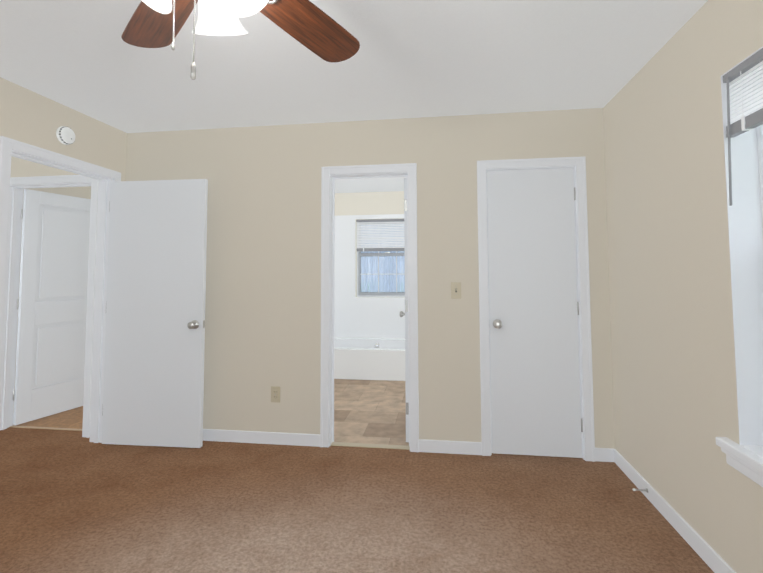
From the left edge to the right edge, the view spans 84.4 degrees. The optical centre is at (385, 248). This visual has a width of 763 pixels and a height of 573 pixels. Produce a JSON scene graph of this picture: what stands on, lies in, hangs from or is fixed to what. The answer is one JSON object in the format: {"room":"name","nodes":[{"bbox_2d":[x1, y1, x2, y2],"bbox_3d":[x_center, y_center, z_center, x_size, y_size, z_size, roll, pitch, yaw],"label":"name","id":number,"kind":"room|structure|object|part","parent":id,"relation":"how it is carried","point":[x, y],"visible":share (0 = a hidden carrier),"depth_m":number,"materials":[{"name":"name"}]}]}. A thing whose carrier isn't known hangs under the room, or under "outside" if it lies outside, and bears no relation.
{"room":"empty bedroom","nodes":[
{"label":"empty bedroom","id":0,"kind":"room"},
{"bbox_2d":[10,156,78,176],"bbox_3d":[-2.872,0.277,3.528,1.244,2.450,0.120,-1,-3,8],"label":"wall","id":1,"kind":"structure","parent":0,"point":[22,168],"depth_m":3.54,"materials":[{"name":"beige paint"}]},
{"bbox_2d":[0,175,98,437],"bbox_3d":[-2.789,0.450,3.507,0.926,2.100,0.160,-1,-3,8],"label":"door frame","id":2,"kind":"structure","parent":1,"relation":"attached to","point":[10,309],"depth_m":3.51,"materials":[{"name":"white wood"}]},
{"bbox_2d":[15,406,82,428],"bbox_3d":[-2.043,1.677,6.052,2.179,0.057,5.265,-1,-3,8],"label":"floor","id":3,"kind":"structure","parent":0,"point":[72,418],"depth_m":3.71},
{"bbox_2d":[13,186,90,412],"bbox_3d":[-2.940,0.434,6.247,0.120,2.450,5.260,-1,-3,8],"label":"wall","id":4,"kind":"structure","parent":0,"point":[82,192],"depth_m":4.20,"materials":[{"name":"beige paint"}]},
{"bbox_2d":[13,189,90,424],"bbox_3d":[-3.015,0.508,3.976,0.169,2.020,0.786,-1,-4,21],"label":"room door","id":5,"kind":"structure","parent":4,"relation":"in","point":[51,334],"depth_m":3.84,"materials":[{"name":"white wood"}]},
{"bbox_2d":[0,77,126,180],"bbox_3d":[-2.481,0.148,1.328,0.120,2.450,4.238,-1,-3,8],"label":"wall","id":6,"kind":"structure","parent":0,"point":[27,116],"depth_m":2.84,"materials":[{"name":"beige paint"}]},
{"bbox_2d":[0,136,120,442],"bbox_3d":[-2.259,0.412,2.881,0.140,2.100,0.926,-1,-3,8],"label":"door frame","id":7,"kind":"structure","parent":6,"relation":"attached to","point":[98,359],"depth_m":3.21,"materials":[{"name":"white wood"}]},
{"bbox_2d":[56,126,74,144],"bbox_3d":[-2.199,-0.780,2.902,0.042,0.124,0.124,-1,-3,8],"label":"smoke detector","id":8,"kind":"object","parent":6,"relation":"attached to","point":[65,135],"visible":1,"depth_m":2.88,"materials":[{"name":"white plastic"}]},
{"bbox_2d":[102,179,207,447],"bbox_3d":[-1.758,0.472,3.200,0.795,1.997,0.169,-1,-3,6],"label":"hall door","id":9,"kind":"structure","parent":6,"relation":"in","point":[153,392],"depth_m":3.18,"materials":[{"name":"white wood"}]},
{"bbox_2d":[0,0,707,192],"bbox_3d":[-0.829,-0.995,3.774,5.258,0.100,9.750,-1,-3,8],"label":"ceiling","id":10,"kind":"structure","parent":0,"point":[421,58],"depth_m":2.33,"materials":[{"name":"white paint"}]},
{"bbox_2d":[121,0,359,79],"bbox_3d":[-0.454,-0.767,1.135,1.306,0.663,1.338,-1,-3,8],"label":"ceiling fan","id":11,"kind":"object","parent":10,"relation":"hanging from","point":[313,28],"visible":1,"depth_m":1.47,"materials":[{"name":"brown wood"}]},
{"bbox_3d":[-0.609,-0.717,1.072,0.162,0.179,0.159,-1,-3,8],"label":"lamp shade","id":12,"kind":"part","parent":11,"relation":"part of","materials":[{"name":"white glass"}]},
{"label":"blade","id":13,"kind":"part","parent":11,"relation":"part of","materials":[{"name":"brown wood"}]},
{"bbox_3d":[-0.509,-0.705,1.277,0.164,0.179,0.170,-1,-3,8],"label":"lamp shade","id":14,"kind":"part","parent":11,"relation":"part of","materials":[{"name":"white glass"}]},
{"bbox_3d":[-0.382,-0.717,1.090,0.169,0.179,0.163,-1,-3,8],"label":"lamp shade","id":15,"kind":"part","parent":11,"relation":"part of","materials":[{"name":"white glass"}]},
{"label":"blade","id":16,"kind":"part","parent":11,"relation":"part of","materials":[{"name":"brown wood"}]},
{"bbox_2d":[0,427,713,572],"bbox_3d":[-1.170,1.382,1.024,5.258,0.060,4.485,-1,-3,8],"label":"floor carpet","id":17,"kind":"object","parent":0,"point":[71,501],"visible":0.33,"depth_m":2.26,"materials":[{"name":"brown carpet"}]},
{"bbox_2d":[10,425,409,449],"bbox_3d":[-1.496,1.482,3.313,3.380,0.007,0.064,-1,-3,8],"label":"threshold strip","id":18,"kind":"object","parent":17,"relation":"on","point":[368,445],"depth_m":3.14,"materials":[{"name":"beige plastic"}]},
{"bbox_2d":[335,191,404,338],"bbox_3d":[-0.128,0.411,6.075,1.660,2.450,0.150,-1,-3,8],"label":"wall","id":19,"kind":"structure","parent":0,"point":[371,203],"depth_m":6.08,"materials":[{"name":"beige paint"}]},
{"bbox_2d":[334,214,404,338],"bbox_3d":[-0.192,0.370,5.606,1.500,1.760,1.000,-1,-3,8],"label":"wall surround","id":20,"kind":"object","parent":19,"relation":"attached to","point":[366,317],"visible":0.33,"depth_m":6.02,"materials":[{"name":"plastic"}]},
{"bbox_2d":[356,219,404,296],"bbox_3d":[0.021,0.138,6.084,0.900,1.125,0.122,-1,-3,8],"label":"bathroom window","id":21,"kind":"structure","parent":19,"relation":"in","point":[380,250],"depth_m":6.09,"materials":[{"name":"silver metal"}]},
{"bbox_2d":[356,219,404,251],"bbox_3d":[0.014,-0.191,6.059,0.888,0.462,0.033,-1,-3,8],"label":"blind","id":22,"kind":"object","parent":21,"relation":"attached to","point":[363,247],"depth_m":6.07,"materials":[{"name":"white plastic"}]},
{"bbox_3d":[0.026,-0.147,6.147,0.806,0.443,0.002,-1,-3,8],"label":"glass","id":23,"kind":"part","parent":21,"relation":"part of","materials":[{"name":"white glass"}]},
{"bbox_3d":[0.026,0.371,6.096,0.806,0.538,0.002,-1,-3,8],"label":"glass","id":24,"kind":"part","parent":21,"relation":"part of","materials":[{"name":"glass"}]},
{"bbox_2d":[126,108,614,448],"bbox_3d":[-0.260,0.248,3.225,4.014,2.450,0.120,-1,-3,8],"label":"wall","id":25,"kind":"structure","parent":0,"point":[263,301],"depth_m":3.19,"materials":[{"name":"beige paint"}]},
{"bbox_2d":[271,386,279,402],"bbox_3d":[-0.836,1.107,3.188,0.072,0.118,0.010,-1,-3,8],"label":"electrical outlet","id":26,"kind":"object","parent":25,"relation":"attached to","point":[275,393],"visible":1,"depth_m":3.19,"materials":[{"name":"beige plastic"}]},
{"bbox_2d":[320,163,418,452],"bbox_3d":[-0.119,0.420,3.186,0.728,2.100,0.140,-1,-3,8],"label":"door frame","id":27,"kind":"structure","parent":25,"relation":"attached to","point":[409,168],"depth_m":3.15,"materials":[{"name":"white wood"}]},
{"bbox_2d":[400,178,408,441],"bbox_3d":[0.188,0.470,3.508,0.169,2.015,0.593,-1,-3,5],"label":"bathroom door","id":28,"kind":"structure","parent":25,"relation":"in","point":[402,314],"depth_m":3.22,"materials":[{"name":"white wood"}]},
{"bbox_2d":[203,429,613,461],"bbox_3d":[-0.289,1.423,3.094,3.724,0.088,0.013,-1,-3,8],"label":"baseboard","id":29,"kind":"structure","parent":25,"relation":"attached to","point":[439,446],"depth_m":3.13,"materials":[{"name":"white wood"}]},
{"bbox_2d":[451,282,460,298],"bbox_3d":[0.510,0.304,3.048,0.072,0.118,0.017,-1,-3,8],"label":"light switch","id":30,"kind":"object","parent":25,"relation":"attached to","point":[455,290],"visible":1,"depth_m":3.05,"materials":[{"name":"beige plastic"}]},
{"bbox_2d":[486,168,582,457],"bbox_3d":[1.052,0.435,3.002,0.618,2.018,0.169,-1,-3,8],"label":"closet door","id":31,"kind":"structure","parent":25,"relation":"in","point":[534,351],"depth_m":2.98,"materials":[{"name":"white wood"}]},
{"bbox_2d":[477,156,594,461],"bbox_3d":[1.054,0.430,3.036,0.656,2.052,0.120,-1,-3,8],"label":"door frame","id":32,"kind":"structure","parent":25,"relation":"attached to","point":[579,321],"depth_m":2.97,"materials":[{"name":"white wood"}]},
{"bbox_2d":[334,379,408,445],"bbox_3d":[-0.292,1.587,4.639,1.670,0.058,3.002,-1,-3,8],"label":"floor","id":33,"kind":"structure","parent":0,"point":[369,411],"depth_m":3.89,"materials":[{"name":"beige tile"}]},
{"bbox_2d":[334,338,404,380],"bbox_3d":[-0.193,1.425,5.503,1.494,0.360,0.876,-1,-3,8],"label":"bathtub","id":34,"kind":"object","parent":33,"relation":"on","point":[369,358],"visible":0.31,"depth_m":5.08,"materials":[{"name":"ceramic"}]},
{"bbox_2d":[603,0,762,572],"bbox_3d":[1.353,0.102,0.812,0.170,2.450,4.238,-1,-3,8],"label":"wall","id":35,"kind":"structure","parent":0,"point":[674,375],"depth_m":2.03,"materials":[{"name":"beige paint"}]},
{"bbox_2d":[632,488,647,492],"bbox_3d":[1.441,1.369,2.383,0.078,0.022,0.022,-1,-3,8],"label":"spring door stop","id":36,"kind":"object","parent":35,"relation":"attached to","point":[634,489],"visible":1,"depth_m":2.38,"materials":[{"name":"silver metal"}]},
{"bbox_2d":[614,449,735,572],"bbox_3d":[1.275,1.285,0.810,0.013,0.088,4.105,-1,-3,8],"label":"baseboard","id":37,"kind":"structure","parent":35,"relation":"attached to","point":[709,555],"depth_m":2.08,"materials":[{"name":"white wood"}]},
{"bbox_2d":[715,437,762,486],"bbox_3d":[1.367,0.791,1.209,0.165,0.099,1.025,-1,-3,8],"label":"window sill","id":38,"kind":"structure","parent":35,"relation":"attached to","point":[746,460],"depth_m":1.59,"materials":[{"name":"white wood"}]},
{"bbox_2d":[721,46,762,445],"bbox_3d":[1.411,0.004,1.248,0.170,1.485,0.875,-1,-3,8],"label":"window","id":39,"kind":"structure","parent":35,"relation":"in","point":[745,219],"depth_m":1.68,"materials":[{"name":"white glass"}]},
{"bbox_2d":[723,48,762,205],"bbox_3d":[1.335,-0.463,1.285,0.047,0.540,0.863,-1,-3,8],"label":"window blind","id":40,"kind":"object","parent":39,"relation":"attached to","point":[748,122],"visible":1,"depth_m":1.62,"materials":[{"name":"white plastic"}]},
{"bbox_3d":[1.464,0.003,1.241,0.062,1.485,0.875,-1,-3,8],"label":"frame","id":41,"kind":"part","parent":39,"relation":"part of","materials":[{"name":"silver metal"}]}
]}

